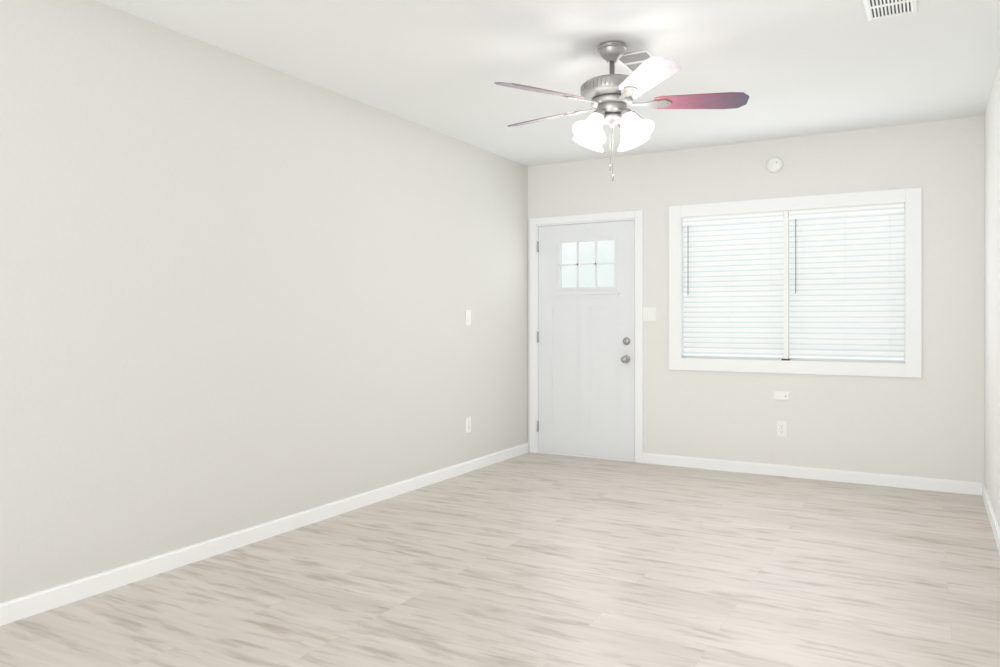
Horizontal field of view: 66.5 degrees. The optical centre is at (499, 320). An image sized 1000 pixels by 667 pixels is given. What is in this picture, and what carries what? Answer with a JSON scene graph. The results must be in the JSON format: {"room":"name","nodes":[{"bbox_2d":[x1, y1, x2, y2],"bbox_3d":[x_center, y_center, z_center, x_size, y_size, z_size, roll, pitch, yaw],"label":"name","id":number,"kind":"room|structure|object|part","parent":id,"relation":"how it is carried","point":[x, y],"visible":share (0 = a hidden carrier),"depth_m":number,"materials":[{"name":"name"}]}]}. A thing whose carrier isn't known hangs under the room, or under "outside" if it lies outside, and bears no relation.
{"room":"empty living room","nodes":[
{"label":"empty living room","id":0,"kind":"room"},
{"bbox_2d":[0,0,527,602],"bbox_3d":[-1.694,-0.102,3.524,0.140,2.560,7.960,0,0,29],"label":"wall","id":1,"kind":"structure","parent":0,"point":[236,291],"depth_m":3.81,"materials":[{"name":"paint"}]},
{"bbox_2d":[0,443,528,625],"bbox_3d":[-1.627,1.137,3.486,0.014,0.083,7.680,0,0,29],"label":"baseboard","id":2,"kind":"structure","parent":1,"relation":"attached to","point":[19,608],"depth_m":3.82,"materials":[{"name":"white wood"}]},
{"bbox_2d":[466,417,470,432],"bbox_3d":[-0.246,0.814,5.945,0.009,0.118,0.072,0,0,29],"label":"outlet","id":3,"kind":"object","parent":1,"relation":"attached to","point":[468,420],"visible":1,"depth_m":5.94,"materials":[{"name":"white plastic"}]},
{"bbox_2d":[466,310,470,324],"bbox_3d":[-0.246,-0.022,5.944,0.010,0.118,0.072,0,0,29],"label":"switch","id":4,"kind":"object","parent":1,"relation":"attached to","point":[468,312],"visible":1,"depth_m":5.94,"materials":[{"name":"white plastic"}]},
{"bbox_2d":[0,452,999,666],"bbox_3d":[0.021,1.228,2.903,3.740,0.100,8.560,0,0,29],"label":"floor","id":5,"kind":"structure","parent":0,"point":[529,559],"depth_m":3.39,"materials":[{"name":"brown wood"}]},
{"bbox_2d":[96,0,999,165],"bbox_3d":[-0.126,-1.432,2.641,3.740,0.100,7.960,0,0,29],"label":"ceiling","id":6,"kind":"structure","parent":0,"point":[804,67],"depth_m":3.97,"materials":[{"name":"paint"}]},
{"bbox_2d":[494,41,748,180],"bbox_3d":[0.565,-1.038,3.868,1.279,0.686,1.258,0,0,29],"label":"ceiling fan","id":7,"kind":"object","parent":6,"relation":"hanging from","point":[610,95],"depth_m":3.75,"materials":[{"name":"silver metal"}]},
{"bbox_2d":[618,49,653,72],"bbox_3d":[0.741,-1.378,4.058,0.200,0.007,0.300,0,0,29],"label":"ceiling vent","id":8,"kind":"object","parent":6,"relation":"in","point":[647,51],"visible":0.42,"depth_m":4.01,"materials":[{"name":"white metal"}]},
{"bbox_2d":[620,52,649,70],"bbox_3d":[0.741,-1.380,4.058,0.160,0.002,0.260,0,0,29],"label":"duct","id":9,"kind":"object","parent":8,"relation":"in","point":[644,52],"depth_m":4.03,"materials":[{"name":"grey metal"}]},
{"bbox_2d":[863,0,916,20],"bbox_3d":[1.701,-1.378,3.317,0.200,0.007,0.300,0,0,29],"label":"ceiling vent","id":10,"kind":"object","parent":6,"relation":"in","point":[868,7],"visible":1,"depth_m":3.36,"materials":[{"name":"white metal"}]},
{"bbox_2d":[870,0,910,16],"bbox_3d":[1.701,-1.380,3.317,0.160,0.002,0.260,0,0,29],"label":"duct","id":11,"kind":"object","parent":10,"relation":"in","point":[870,0],"depth_m":3.37,"materials":[{"name":"grey metal"}]},
{"bbox_2d":[687,219,795,294],"bbox_3d":[1.867,-0.485,5.928,0.824,0.560,0.008,0,0,29],"label":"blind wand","id":12,"kind":"object","parent":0,"point":[795,219],"depth_m":5.72,"materials":[{"name":"plastic"}]},
{"bbox_2d":[528,116,983,483],"bbox_3d":[1.792,-0.102,6.049,3.460,2.560,0.140,0,0,29],"label":"wall","id":13,"kind":"structure","parent":0,"point":[931,425],"depth_m":5.62,"materials":[{"name":"paint"}]},
{"bbox_2d":[530,210,642,462],"bbox_3d":[0.747,0.132,6.599,1.048,2.092,0.206,0,0,29],"label":"door","id":14,"kind":"structure","parent":13,"relation":"in","point":[586,343],"depth_m":6.56,"materials":[{"name":"painted wood"},{"name":"glass"},{"name":"metal"}]},
{"bbox_2d":[562,240,613,287],"bbox_3d":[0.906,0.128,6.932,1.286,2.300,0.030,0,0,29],"label":"door window","id":15,"kind":"structure","parent":14,"relation":"in","point":[605,249],"depth_m":6.97,"materials":[{"name":"clear glass"}]},
{"bbox_3d":[1.042,0.248,6.354,0.066,0.216,0.070,0,0,29],"label":"knob","id":16,"kind":"part","parent":14,"relation":"part of","materials":[{"name":"silver metal"}]},
{"bbox_2d":[643,307,656,320],"bbox_3d":[1.233,-0.052,6.277,0.116,0.118,0.010,0,0,29],"label":"switch","id":17,"kind":"object","parent":13,"relation":"attached to","point":[649,313],"visible":1,"depth_m":6.28,"materials":[{"name":"white plastic"}]},
{"bbox_2d":[766,157,782,172],"bbox_3d":[2.082,-1.184,5.784,0.120,0.120,0.036,0,0,29],"label":"smoke detector","id":18,"kind":"object","parent":13,"relation":"attached to","point":[774,164],"visible":1,"depth_m":5.77,"materials":[{"name":"white plastic"}]},
{"bbox_2d":[773,391,789,400],"bbox_3d":[2.131,0.571,5.767,0.120,0.066,0.016,0,0,29],"label":"outlet","id":19,"kind":"object","parent":13,"relation":"attached to","point":[777,395],"visible":1,"depth_m":5.76,"materials":[{"name":"white plastic"}]},
{"bbox_2d":[777,421,786,436],"bbox_3d":[2.133,0.821,5.771,0.072,0.118,0.009,0,0,29],"label":"outlet","id":20,"kind":"object","parent":13,"relation":"attached to","point":[781,425],"visible":1,"depth_m":5.77,"materials":[{"name":"white plastic"}]},
{"bbox_2d":[669,187,921,377],"bbox_3d":[2.192,-0.265,5.812,1.795,1.328,0.160,0,0,29],"label":"window","id":21,"kind":"structure","parent":13,"relation":"in","point":[911,367],"depth_m":5.70,"materials":[{"name":"white"}]},
{"bbox_2d":[682,204,904,360],"bbox_3d":[2.177,-0.270,5.790,1.583,1.107,0.058,0,0,29],"label":"window blinds","id":22,"kind":"object","parent":21,"relation":"attached to","point":[848,299],"depth_m":5.74,"materials":[{"name":"white plastic"}]},
{"bbox_3d":[2.210,-0.262,5.848,1.591,1.126,0.050,0,0,29],"label":"frame","id":23,"kind":"part","parent":21,"relation":"part of","materials":[{"name":"white plastic"}]},
{"bbox_2d":[643,453,981,494],"bbox_3d":[2.215,1.137,5.722,2.374,0.083,0.014,0,0,29],"label":"baseboard","id":24,"kind":"structure","parent":13,"relation":"attached to","point":[942,485],"depth_m":5.63,"materials":[{"name":"white wood"}]},
{"bbox_2d":[984,59,999,527],"bbox_3d":[1.443,-0.102,1.758,0.140,2.560,7.960,0,0,29],"label":"wall","id":25,"kind":"structure","parent":0,"point":[992,113],"depth_m":4.46,"materials":[{"name":"paint"}]},
{"bbox_2d":[982,483,999,553],"bbox_3d":[1.375,1.137,1.796,0.014,0.083,7.680,0,0,29],"label":"baseboard","id":26,"kind":"structure","parent":25,"relation":"attached to","point":[995,527],"depth_m":4.34,"materials":[{"name":"white wood"}]}
]}

